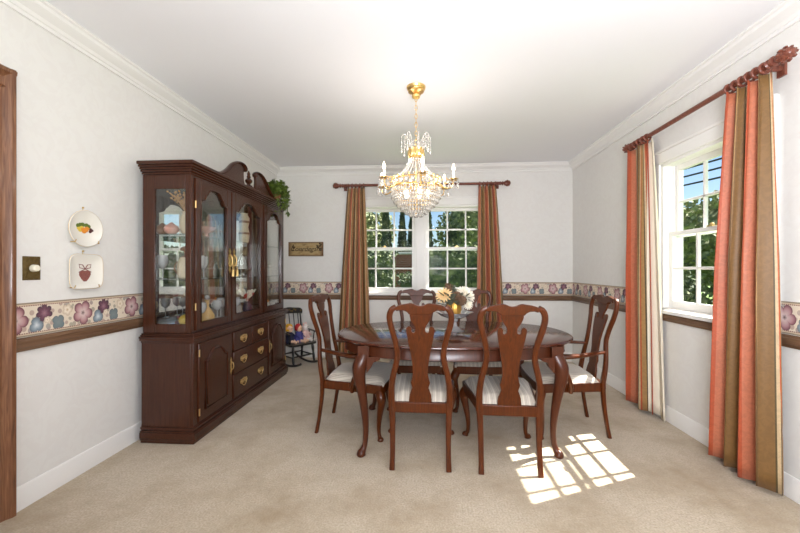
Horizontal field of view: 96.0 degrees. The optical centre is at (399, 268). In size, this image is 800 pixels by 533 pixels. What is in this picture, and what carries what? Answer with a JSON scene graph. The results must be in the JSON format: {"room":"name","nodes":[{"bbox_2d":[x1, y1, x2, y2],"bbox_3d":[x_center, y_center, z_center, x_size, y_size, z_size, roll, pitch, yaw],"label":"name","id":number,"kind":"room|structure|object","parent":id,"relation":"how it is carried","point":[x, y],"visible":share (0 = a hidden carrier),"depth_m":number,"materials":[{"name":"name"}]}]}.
{"room":"dining room","nodes":[
{"label":"dining room","id":0,"kind":"room"},
{"bbox_2d":[0,2,276,486],"bbox_3d":[-2.029,-0.087,1.584,0.160,2.615,6.890,0,0,4],"label":"wall","id":1,"kind":"structure","parent":0,"point":[83,129],"depth_m":2.15,"materials":[{"name":"white paint"}]},
{"bbox_2d":[0,64,17,522],"bbox_3d":[-1.951,0.120,1.256,0.038,2.200,1.065,0,0,4],"label":"trim","id":2,"kind":"structure","parent":1,"relation":"attached to","point":[8,77],"depth_m":1.75,"materials":[{"name":"brown wood"}]},
{"bbox_2d":[22,256,39,279],"bbox_3d":[-1.909,-0.004,1.880,0.038,0.124,0.084,0,0,4],"label":"dimmer switch","id":3,"kind":"object","parent":1,"relation":"attached to","point":[30,265],"visible":1,"depth_m":1.87,"materials":[{"name":"gold metal"}]},
{"bbox_2d":[17,421,141,511],"bbox_3d":[-1.818,1.161,3.402,0.016,0.118,3.235,0,0,4],"label":"baseboard","id":4,"kind":"structure","parent":1,"relation":"attached to","point":[33,490],"depth_m":2.09,"materials":[{"name":"white paint"}]},
{"bbox_2d":[68,207,102,246],"bbox_3d":[-1.890,-0.253,2.161,0.039,0.242,0.221,0,0,4],"label":"wall plate","id":5,"kind":"object","parent":1,"relation":"attached to","point":[85,228],"visible":1,"depth_m":2.17,"materials":[{"name":"white ceramic"}]},
{"bbox_2d":[69,250,102,288],"bbox_3d":[-1.890,0.004,2.161,0.039,0.233,0.219,0,0,4],"label":"wall plate","id":6,"kind":"object","parent":1,"relation":"attached to","point":[85,270],"visible":1,"depth_m":2.16,"materials":[{"name":"white ceramic"}]},
{"bbox_2d":[0,0,279,175],"bbox_3d":[-1.905,-1.345,1.576,0.088,0.100,6.890,0,0,4],"label":"trim","id":7,"kind":"structure","parent":1,"relation":"attached to","point":[42,13],"depth_m":2.38,"materials":[{"name":"white paint"}]},
{"bbox_2d":[17,282,276,337],"bbox_3d":[-1.826,0.263,3.402,0.002,0.175,3.235,0,0,4],"label":"trim","id":8,"kind":"structure","parent":1,"relation":"attached to","point":[33,318],"depth_m":2.13,"materials":[{"name":"paper"}]},
{"bbox_2d":[17,294,277,352],"bbox_3d":[-1.815,0.386,3.402,0.022,0.068,3.235,0,0,4],"label":"trim","id":9,"kind":"structure","parent":1,"relation":"attached to","point":[44,340],"depth_m":2.11,"materials":[{"name":"brown wood"}]},
{"bbox_2d":[0,357,799,532],"bbox_3d":[0.049,1.280,1.445,4.325,0.120,7.210,0,0,4],"label":"floor","id":10,"kind":"structure","parent":0,"point":[265,468],"depth_m":2.06,"materials":[{"name":"beige carpet"}]},
{"bbox_2d":[136,159,288,444],"bbox_3d":[-1.555,0.137,3.357,0.418,2.167,1.776,0,0,4],"label":"china cabinet","id":11,"kind":"object","parent":10,"relation":"on","point":[197,373],"visible":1,"depth_m":2.79,"materials":[{"name":"brown wood"}]},
{"bbox_2d":[157,223,166,234],"bbox_3d":[-1.728,-0.292,2.622,0.100,0.085,0.098,0,0,4],"label":"lidded bowl","id":12,"kind":"object","parent":11,"relation":"on","point":[160,230],"visible":0.7,"depth_m":2.59,"materials":[{"name":"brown ceramic"}]},
{"bbox_2d":[157,255,167,278],"bbox_3d":[-1.728,-0.013,2.622,0.072,0.175,0.071,0,0,4],"label":"glass goblet","id":13,"kind":"object","parent":11,"relation":"on","point":[162,260],"visible":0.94,"depth_m":2.60,"materials":[{"name":"clear glass"}]},
{"bbox_2d":[163,222,179,234],"bbox_3d":[-1.641,-0.292,2.586,0.100,0.085,0.098,0,0,4],"label":"lidded bowl","id":14,"kind":"object","parent":11,"relation":"on","point":[171,228],"visible":1,"depth_m":2.56,"materials":[{"name":"pink ceramic"}]},
{"bbox_2d":[166,190,184,233],"bbox_3d":[-1.562,-0.408,2.617,0.226,0.317,0.180,0,0,4],"label":"flower vase","id":15,"kind":"object","parent":11,"relation":"on","point":[182,201],"visible":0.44,"depth_m":2.60,"materials":[{"name":"beige ceramic"}]},
{"bbox_2d":[174,246,184,278],"bbox_3d":[-1.572,-0.046,2.641,0.146,0.243,0.115,0,0,41],"label":"urn","id":16,"kind":"object","parent":11,"relation":"on","point":[180,271],"visible":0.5,"depth_m":2.59,"materials":[{"name":"beige ceramic"}]},
{"bbox_2d":[201,256,205,278],"bbox_3d":[-1.502,-0.013,2.707,0.072,0.175,0.071,0,0,4],"label":"glass goblet","id":17,"kind":"object","parent":11,"relation":"on","point":[203,259],"visible":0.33,"depth_m":2.69,"materials":[{"name":"clear glass"}]},
{"bbox_2d":[201,257,208,277],"bbox_3d":[-1.589,-0.013,2.913,0.072,0.175,0.071,0,0,4],"label":"glass goblet","id":18,"kind":"object","parent":11,"relation":"on","point":[206,258],"visible":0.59,"depth_m":2.90,"materials":[{"name":"clear glass"}]},
{"bbox_2d":[157,189,252,323],"bbox_3d":[-1.759,-0.112,3.370,0.007,1.067,1.616,0,0,4],"label":"mirror","id":19,"kind":"object","parent":11,"relation":"attached to","point":[170,293],"depth_m":3.23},
{"bbox_2d":[202,295,214,320],"bbox_3d":[-1.523,0.312,2.843,0.108,0.220,0.106,0,0,4],"label":"decanter","id":20,"kind":"object","parent":11,"relation":"on","point":[208,314],"visible":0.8,"depth_m":2.82,"materials":[{"name":"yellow glass"}]},
{"bbox_2d":[202,226,215,237],"bbox_3d":[-1.533,-0.290,2.849,0.140,0.080,0.138,0,0,4],"label":"footed bowl","id":21,"kind":"object","parent":11,"relation":"on","point":[205,229],"visible":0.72,"depth_m":2.82,"materials":[{"name":"pink ceramic"}]},
{"bbox_2d":[212,300,221,316],"bbox_3d":[-1.496,0.340,2.947,0.076,0.165,0.075,0,0,4],"label":"wine glass","id":22,"kind":"object","parent":11,"relation":"on","point":[217,304],"visible":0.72,"depth_m":2.92,"materials":[{"name":"clear glass"}]},
{"bbox_2d":[157,234,276,247],"bbox_3d":[-1.602,-0.247,3.360,0.300,0.006,1.608,0,0,4],"label":"glass shelf","id":23,"kind":"object","parent":11,"relation":"attached to","point":[211,241],"depth_m":3.08,"materials":[{"name":"clear glass"}]},
{"bbox_2d":[157,275,277,279],"bbox_3d":[-1.602,0.078,3.360,0.300,0.006,1.608,0,0,4],"label":"glass shelf","id":24,"kind":"object","parent":11,"relation":"attached to","point":[209,277],"depth_m":3.26,"materials":[{"name":"clear glass"}]},
{"bbox_2d":[236,297,239,306],"bbox_3d":[-1.485,0.340,3.257,0.076,0.165,0.075,0,0,4],"label":"wine glass","id":25,"kind":"object","parent":11,"relation":"on","point":[237,298],"visible":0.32,"depth_m":3.24,"materials":[{"name":"clear glass"}]},
{"bbox_2d":[238,213,249,242],"bbox_3d":[-1.501,-0.393,3.468,0.102,0.285,0.102,0,0,4],"label":"vase","id":26,"kind":"object","parent":11,"relation":"on","point":[244,234],"visible":0.94,"depth_m":3.43,"materials":[{"name":"beige ceramic"}]},
{"bbox_2d":[238,255,251,276],"bbox_3d":[-1.511,-0.032,3.469,0.170,0.214,0.168,0,0,4],"label":"basket","id":27,"kind":"object","parent":11,"relation":"on","point":[242,272],"visible":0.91,"depth_m":3.44,"materials":[{"name":"silver metal"}]},
{"bbox_2d":[238,289,255,310],"bbox_3d":[-1.478,0.305,3.475,0.147,0.233,0.117,0,0,4],"label":"vase","id":28,"kind":"object","parent":11,"relation":"on","point":[247,305],"visible":1,"depth_m":3.44,"materials":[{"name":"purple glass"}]},
{"bbox_2d":[267,264,271,275],"bbox_3d":[-1.424,0.007,3.909,0.064,0.135,0.075,0,0,-25],"label":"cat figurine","id":29,"kind":"object","parent":11,"relation":"on","point":[269,272],"visible":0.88,"depth_m":3.89,"materials":[{"name":"white ceramic"}]},
{"bbox_2d":[268,179,291,216],"bbox_3d":[-1.366,-0.785,3.998,0.322,0.410,0.373,0,0,-28],"label":"trailing plant","id":30,"kind":"object","parent":11,"relation":"on","point":[278,189],"visible":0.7,"depth_m":3.93,"materials":[{"name":"green plant"}]},
{"bbox_3d":[-1.584,0.412,2.677,0.256,0.020,0.256,0,0,4],"label":"tray","id":31,"kind":"object","parent":11,"relation":"on","visible":0},
{"bbox_2d":[179,314,184,323],"bbox_3d":[-1.535,0.368,2.583,0.082,0.084,0.117,0,0,-43],"label":"pear","id":32,"kind":"object","parent":31,"relation":"on","point":[181,318],"visible":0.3,"depth_m":2.56,"materials":[{"name":"yellow food"}]},
{"bbox_2d":[202,302,206,313],"bbox_3d":[-1.510,0.340,2.737,0.076,0.165,0.075,0,0,4],"label":"wine glass","id":33,"kind":"object","parent":31,"relation":"on","point":[204,304],"visible":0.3,"depth_m":2.72,"materials":[{"name":"clear glass"}]},
{"bbox_2d":[286,307,317,366],"bbox_3d":[-1.309,0.862,4.614,0.610,0.714,0.416,0,0,42],"label":"rocking chair","id":34,"kind":"object","parent":10,"relation":"on","point":[293,310],"visible":0.57,"depth_m":4.63,"materials":[{"name":"black paint"}]},
{"bbox_2d":[286,324,298,343],"bbox_3d":[-1.371,0.815,4.539,0.195,0.249,0.154,0,0,13],"label":"doll","id":35,"kind":"object","parent":34,"relation":"on","point":[289,327],"visible":0.78,"depth_m":4.51,"materials":[{"name":"blue fabric"}]},
{"bbox_2d":[294,324,308,342],"bbox_3d":[-1.270,0.818,4.599,0.195,0.242,0.154,0,0,13],"label":"doll","id":36,"kind":"object","parent":34,"relation":"on","point":[299,335],"visible":0.98,"depth_m":4.57,"materials":[{"name":"blue fabric"}]},
{"bbox_2d":[302,322,314,340],"bbox_3d":[-1.214,0.817,4.699,0.195,0.245,0.154,0,0,13],"label":"doll","id":37,"kind":"object","parent":34,"relation":"on","point":[306,333],"visible":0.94,"depth_m":4.67,"materials":[{"name":"pink fabric"}]},
{"bbox_2d":[308,294,396,441],"bbox_3d":[-0.357,0.712,2.837,0.616,1.022,0.631,0,0,9],"label":"armchair","id":38,"kind":"object","parent":10,"relation":"on","point":[338,378],"visible":0.67,"depth_m":2.68,"materials":[{"name":"brown wood"}]},
{"bbox_2d":[325,362,392,386],"bbox_3d":[-0.297,0.801,2.827,0.469,0.065,0.511,0,0,9],"label":"seat cushion","id":39,"kind":"object","parent":38,"relation":"on","point":[378,375],"depth_m":2.67,"materials":[{"name":"fabric"}]},
{"bbox_2d":[387,289,443,410],"bbox_3d":[0.148,0.712,3.358,0.533,1.022,0.616,0,0,4],"label":"dining chair","id":40,"kind":"object","parent":10,"relation":"on","point":[416,296],"visible":0.3,"depth_m":3.57,"materials":[{"name":"brown wood"}]},
{"bbox_2d":[390,360,441,366],"bbox_3d":[0.144,0.801,3.297,0.462,0.065,0.469,0,0,4],"label":"seat cushion","id":41,"kind":"object","parent":40,"relation":"on","point":[403,363],"depth_m":3.08,"materials":[{"name":"fabric"}]},
{"bbox_2d":[386,303,456,472],"bbox_3d":[0.139,0.712,2.415,0.533,1.022,0.616,0,0,4],"label":"dining chair","id":42,"kind":"object","parent":10,"relation":"on","point":[420,391],"visible":0.98,"depth_m":2.19,"materials":[{"name":"brown wood"}]},
{"bbox_2d":[395,374,445,401],"bbox_3d":[0.143,0.801,2.477,0.462,0.065,0.469,0,0,4],"label":"seat cushion","id":43,"kind":"object","parent":42,"relation":"on","point":[437,387],"depth_m":2.35,"materials":[{"name":"fabric"}]},
{"bbox_2d":[338,321,572,458],"bbox_3d":[0.394,0.846,2.730,1.723,0.751,1.141,0,0,1],"label":"dining table","id":44,"kind":"object","parent":10,"relation":"on","point":[371,342],"visible":0.75,"depth_m":2.33,"materials":[{"name":"brown wood"}]},
{"bbox_2d":[436,310,473,331],"bbox_3d":[0.422,0.400,2.778,0.279,0.140,0.279,0,0,26],"label":"pedestal bowl","id":45,"kind":"object","parent":44,"relation":"on","point":[464,313],"visible":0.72,"depth_m":2.73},
{"bbox_2d":[435,283,474,313],"bbox_3d":[0.426,0.236,2.779,0.259,0.261,0.262,0,0,-45],"label":"flower arrangement","id":46,"kind":"object","parent":45,"relation":"on","point":[454,297],"visible":0.95,"depth_m":2.73,"materials":[{"name":"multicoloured plant"}]},
{"bbox_2d":[451,289,501,412],"bbox_3d":[0.708,0.712,3.321,0.533,1.022,0.616,0,0,3],"label":"dining chair","id":47,"kind":"object","parent":10,"relation":"on","point":[494,368],"visible":0.36,"depth_m":3.05,"materials":[{"name":"brown wood"}]},
{"bbox_2d":[455,362,501,367],"bbox_3d":[0.705,0.801,3.260,0.462,0.065,0.469,0,0,3],"label":"seat cushion","id":48,"kind":"object","parent":47,"relation":"on","point":[457,364],"depth_m":3.04,"materials":[{"name":"fabric"}]},
{"bbox_2d":[459,304,547,477],"bbox_3d":[0.677,0.712,2.364,0.533,1.022,0.616,0,0,5],"label":"dining chair","id":49,"kind":"object","parent":10,"relation":"on","point":[508,394],"visible":1,"depth_m":2.14,"materials":[{"name":"brown wood"}]},
{"bbox_2d":[464,376,535,405],"bbox_3d":[0.682,0.801,2.425,0.462,0.065,0.469,0,0,5],"label":"seat cushion","id":50,"kind":"object","parent":49,"relation":"on","point":[491,387],"depth_m":2.34,"materials":[{"name":"fabric"}]},
{"bbox_2d":[519,294,618,439],"bbox_3d":[1.292,0.712,2.809,0.616,1.022,0.631,0,0,5],"label":"armchair","id":51,"kind":"object","parent":10,"relation":"on","point":[581,380],"visible":0.65,"depth_m":2.65,"materials":[{"name":"brown wood"}]},
{"bbox_2d":[521,362,599,383],"bbox_3d":[1.231,0.801,2.815,0.469,0.065,0.511,0,0,5],"label":"seat cushion","id":52,"kind":"object","parent":51,"relation":"on","point":[578,375],"depth_m":2.71,"materials":[{"name":"fabric"}]},
{"bbox_2d":[46,0,783,166],"bbox_3d":[0.049,-1.455,1.445,4.325,0.120,7.210,0,0,4],"label":"ceiling","id":53,"kind":"structure","parent":0,"point":[302,83],"depth_m":2.44,"materials":[{"name":"white paint"}]},
{"bbox_2d":[376,82,459,217],"bbox_3d":[0.123,-0.893,2.763,0.630,1.004,0.667,0,0,4],"label":"crystal chandelier","id":54,"kind":"object","parent":53,"relation":"hanging from","point":[415,153],"visible":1,"depth_m":2.69,"materials":[{"name":"clear glass"}]},
{"bbox_2d":[277,171,572,352],"bbox_3d":[0.285,-0.087,4.962,4.325,2.615,0.160,0,0,4],"label":"wall","id":55,"kind":"structure","parent":0,"point":[535,212],"depth_m":4.82,"materials":[{"name":"white paint"}]},
{"bbox_2d":[288,242,322,255],"bbox_3d":[-1.302,-0.275,4.977,0.490,0.196,0.022,0,0,4],"label":"wall sign","id":56,"kind":"object","parent":55,"relation":"attached to","point":[294,248],"visible":1,"depth_m":4.97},
{"bbox_2d":[277,282,340,293],"bbox_3d":[-1.224,0.263,4.982,0.990,0.175,0.002,0,0,4],"label":"trim","id":57,"kind":"structure","parent":55,"relation":"attached to","point":[288,287],"depth_m":4.98,"materials":[{"name":"paper"}]},
{"bbox_2d":[345,197,419,295],"bbox_3d":[-0.236,-0.306,4.987,1.042,1.327,0.240,0,0,4],"label":"window","id":58,"kind":"structure","parent":55,"relation":"in","point":[385,204],"depth_m":4.94,"materials":[{"name":"white paint"}]},
{"bbox_2d":[333,180,510,190],"bbox_3d":[0.271,-1.119,4.817,2.365,0.098,0.132,0,0,4],"label":"curtain rod","id":59,"kind":"object","parent":55,"relation":"attached to","point":[507,182],"visible":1,"depth_m":4.76,"materials":[{"name":"brown wood"}]},
{"bbox_2d":[338,187,369,353],"bbox_3d":[-0.625,0.045,4.858,0.456,2.305,0.103,0,0,4],"label":"curtain","id":60,"kind":"object","parent":59,"relation":"hanging from","point":[354,300],"visible":0.82,"depth_m":4.84,"materials":[{"name":"brown fabric"}]},
{"bbox_2d":[477,185,502,321],"bbox_3d":[1.204,0.045,4.735,0.381,2.305,0.103,0,0,4],"label":"curtain","id":61,"kind":"object","parent":59,"relation":"hanging from","point":[489,273],"visible":0.7,"depth_m":4.72,"materials":[{"name":"fabric"}]},
{"bbox_2d":[277,161,571,175],"bbox_3d":[0.277,-1.345,4.838,4.005,0.100,0.088,0,0,4],"label":"trim","id":62,"kind":"structure","parent":55,"relation":"attached to","point":[563,165],"depth_m":4.83,"materials":[{"name":"white paint"}]},
{"bbox_2d":[277,294,571,300],"bbox_3d":[0.279,0.386,4.871,4.005,0.068,0.022,0,0,4],"label":"trim","id":63,"kind":"structure","parent":55,"relation":"attached to","point":[285,296],"depth_m":4.86,"materials":[{"name":"brown wood"}]},
{"bbox_2d":[286,348,571,361],"bbox_3d":[0.280,1.161,4.874,4.005,0.118,0.016,0,0,4],"label":"baseboard","id":64,"kind":"structure","parent":55,"relation":"attached to","point":[287,349],"depth_m":4.97,"materials":[{"name":"white paint"}]},
{"bbox_2d":[420,196,497,295],"bbox_3d":[0.800,-0.306,4.918,1.042,1.327,0.240,0,0,4],"label":"window","id":65,"kind":"structure","parent":55,"relation":"in","point":[462,203],"depth_m":4.89,"materials":[{"name":"white paint"}]},
{"bbox_2d":[502,282,572,295],"bbox_3d":[1.782,0.263,4.781,0.995,0.175,0.002,0,0,4],"label":"trim","id":66,"kind":"structure","parent":55,"relation":"attached to","point":[509,288],"depth_m":4.78,"materials":[{"name":"paper"}]},
{"bbox_2d":[573,21,799,479],"bbox_3d":[2.127,-0.087,1.306,0.160,2.615,6.890,0,0,4],"label":"wall","id":67,"kind":"structure","parent":0,"point":[600,183],"depth_m":2.68,"materials":[{"name":"white paint"}]},
{"bbox_2d":[573,282,625,304],"bbox_3d":[2.221,0.263,3.915,0.002,0.175,1.670,0,0,4],"label":"trim","id":68,"kind":"structure","parent":67,"relation":"attached to","point":[585,290],"depth_m":4.04,"materials":[{"name":"paper"}]},
{"bbox_2d":[569,0,799,170],"bbox_3d":[2.003,-1.345,1.314,0.088,0.100,6.890,0,0,4],"label":"trim","id":69,"kind":"structure","parent":67,"relation":"attached to","point":[786,14],"depth_m":2.42,"materials":[{"name":"white paint"}]},
{"bbox_2d":[572,353,799,504],"bbox_3d":[2.039,1.161,1.311,0.016,0.118,6.890,0,0,4],"label":"baseboard","id":70,"kind":"structure","parent":67,"relation":"attached to","point":[685,424],"depth_m":2.65,"materials":[{"name":"white paint"}]},
{"bbox_2d":[572,296,799,349],"bbox_3d":[2.036,0.386,1.312,0.022,0.068,6.890,0,0,4],"label":"trim","id":71,"kind":"structure","parent":67,"relation":"attached to","point":[790,341],"depth_m":2.61,"materials":[{"name":"brown wood"}]},
{"bbox_2d":[622,45,798,152],"bbox_3d":[2.064,-1.098,2.575,0.136,0.097,1.535,0,0,4],"label":"curtain rod","id":72,"kind":"object","parent":67,"relation":"attached to","point":[777,63],"visible":0.97,"depth_m":2.09,"materials":[{"name":"brown wood"}]},
{"bbox_2d":[626,138,665,421],"bbox_3d":[2.079,0.058,3.046,0.114,2.280,0.486,0,0,4],"label":"curtain","id":73,"kind":"object","parent":72,"relation":"hanging from","point":[644,320],"visible":1,"depth_m":3.04,"materials":[{"name":"beige fabric"}]},
{"bbox_2d":[708,70,783,495],"bbox_3d":[2.014,0.058,2.123,0.146,2.280,0.450,0,0,4],"label":"curtain","id":74,"kind":"object","parent":72,"relation":"hanging from","point":[746,409],"visible":1,"depth_m":2.04,"materials":[{"name":"orange fabric"}]},
{"bbox_2d":[654,94,779,322],"bbox_3d":[2.199,-0.306,2.523,0.240,1.327,1.110,0,0,4],"label":"window","id":75,"kind":"structure","parent":67,"relation":"in","point":[706,144],"depth_m":2.83,"materials":[{"name":"white paint"}]},
{"bbox_2d":[781,301,799,335],"bbox_3d":[2.043,0.263,1.261,0.002,0.175,1.430,0,0,4],"label":"trim","id":76,"kind":"structure","parent":67,"relation":"attached to","point":[790,311],"depth_m":1.92,"materials":[{"name":"paper"}]},
{"label":"outside","id":77,"kind":"structure","parent":0,"visible":0},
{"bbox_3d":[1.004,1.895,14.966,80.000,0.150,90.000,0,0,4],"label":"lawn","id":78,"kind":"structure","parent":77,"visible":0},
{"bbox_2d":[366,212,396,258],"bbox_3d":[-1.724,-0.865,18.161,3.106,5.384,3.351,0,0,9],"label":"shade tree","id":79,"kind":"object","parent":78,"relation":"on","point":[370,216],"visible":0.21,"depth_m":17.42,"materials":[{"name":"green plant"}]},
{"bbox_2d":[367,251,398,286],"bbox_3d":[-1.959,0.634,10.135,3.871,2.509,1.345,0,0,4],"label":"clipped hedge","id":80,"kind":"object","parent":78,"relation":"on","point":[384,276],"visible":0.04,"depth_m":9.62,"materials":[{"name":"green plant"}]},
{"bbox_2d":[381,212,391,258],"bbox_3d":[-0.502,-0.317,13.050,0.686,4.300,0.683,0,0,4],"label":"arborvitae","id":81,"kind":"object","parent":78,"relation":"on","point":[386,238],"visible":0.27,"depth_m":12.97,"materials":[{"name":"green plant"}]},
{"bbox_2d":[388,252,411,286],"bbox_3d":[0.256,0.630,12.035,1.580,2.380,0.330,0,0,4],"label":"wall","id":82,"kind":"structure","parent":78,"relation":"on","point":[403,259],"depth_m":11.92,"materials":[{"name":"red brick"}]},
{"bbox_2d":[397,212,407,251],"bbox_3d":[0.088,-0.213,13.207,0.632,4.093,0.653,0,0,4],"label":"arborvitae","id":83,"kind":"object","parent":78,"relation":"on","point":[402,241],"visible":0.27,"depth_m":13.14,"materials":[{"name":"green plant"}]},
{"bbox_2d":[396,271,411,286],"bbox_3d":[0.303,0.911,9.944,0.837,1.840,0.916,0,0,4],"label":"clipped hedge","id":84,"kind":"object","parent":78,"relation":"on","point":[405,280],"visible":0.24,"depth_m":9.66,"materials":[{"name":"green plant"}]},
{"bbox_2d":[407,217,411,251],"bbox_3d":[0.454,-0.168,14.611,0.596,4.003,0.591,0,0,4],"label":"arborvitae","id":85,"kind":"object","parent":78,"relation":"on","point":[409,240],"visible":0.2,"depth_m":14.54,"materials":[{"name":"green plant"}]},
{"bbox_2d":[429,212,433,246],"bbox_3d":[1.000,-0.362,12.960,0.641,4.390,0.636,0,0,4],"label":"arborvitae","id":86,"kind":"object","parent":78,"relation":"on","point":[431,242],"visible":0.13,"depth_m":12.86,"materials":[{"name":"green plant"}]},
{"bbox_2d":[445,225,459,253],"bbox_3d":[1.820,0.148,12.739,1.132,3.371,1.162,0,0,39],"label":"arborvitae","id":87,"kind":"object","parent":78,"relation":"on","point":[452,236],"visible":0.15,"depth_m":12.59,"materials":[{"name":"green plant"}]},
{"bbox_2d":[429,242,476,287],"bbox_3d":[2.804,0.598,9.618,4.292,2.650,1.407,0,0,4],"label":"clipped hedge","id":88,"kind":"object","parent":78,"relation":"on","point":[437,277],"visible":0.1,"depth_m":9.30,"materials":[{"name":"green plant"}]},
{"bbox_2d":[432,211,477,253],"bbox_3d":[3.537,-1.611,17.617,4.093,6.875,3.870,0,0,4],"label":"shade tree","id":89,"kind":"object","parent":78,"relation":"on","point":[455,218],"visible":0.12,"depth_m":16.75,"materials":[{"name":"green plant"}]},
{"bbox_2d":[683,258,712,304],"bbox_3d":[5.459,0.798,7.888,2.532,2.120,2.538,0,0,4],"label":"shrub","id":90,"kind":"object","parent":78,"relation":"on","point":[689,294],"visible":0.06,"depth_m":7.13,"materials":[{"name":"green plant"}]},
{"bbox_2d":[683,190,718,300],"bbox_3d":[13.226,-0.689,14.770,5.311,5.032,5.432,0,0,4],"label":"shade tree","id":91,"kind":"object","parent":78,"relation":"on","point":[693,216],"visible":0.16,"depth_m":13.73,"materials":[{"name":"green plant"}]},
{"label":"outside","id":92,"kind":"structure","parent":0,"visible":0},
{"bbox_2d":[683,176,720,185],"bbox_3d":[9.582,-3.294,8.378,0.060,1.664,30.005,0,0,4],"label":"utility wire","id":93,"kind":"object","parent":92,"point":[719,176],"visible":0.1,"depth_m":11.74,"materials":[{"name":"black"}]},
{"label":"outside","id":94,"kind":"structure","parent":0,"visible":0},
{"bbox_2d":[683,167,720,177],"bbox_3d":[9.682,-3.614,8.372,0.060,1.664,30.005,0,0,4],"label":"utility wire","id":95,"kind":"object","parent":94,"point":[717,167],"visible":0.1,"depth_m":11.88,"materials":[{"name":"black"}]},
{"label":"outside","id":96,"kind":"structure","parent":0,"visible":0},
{"bbox_2d":[685,157,721,169],"bbox_3d":[9.782,-3.914,8.365,0.060,1.664,30.005,0,0,4],"label":"utility wire","id":97,"kind":"object","parent":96,"point":[721,157],"visible":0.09,"depth_m":11.61,"materials":[{"name":"black"}]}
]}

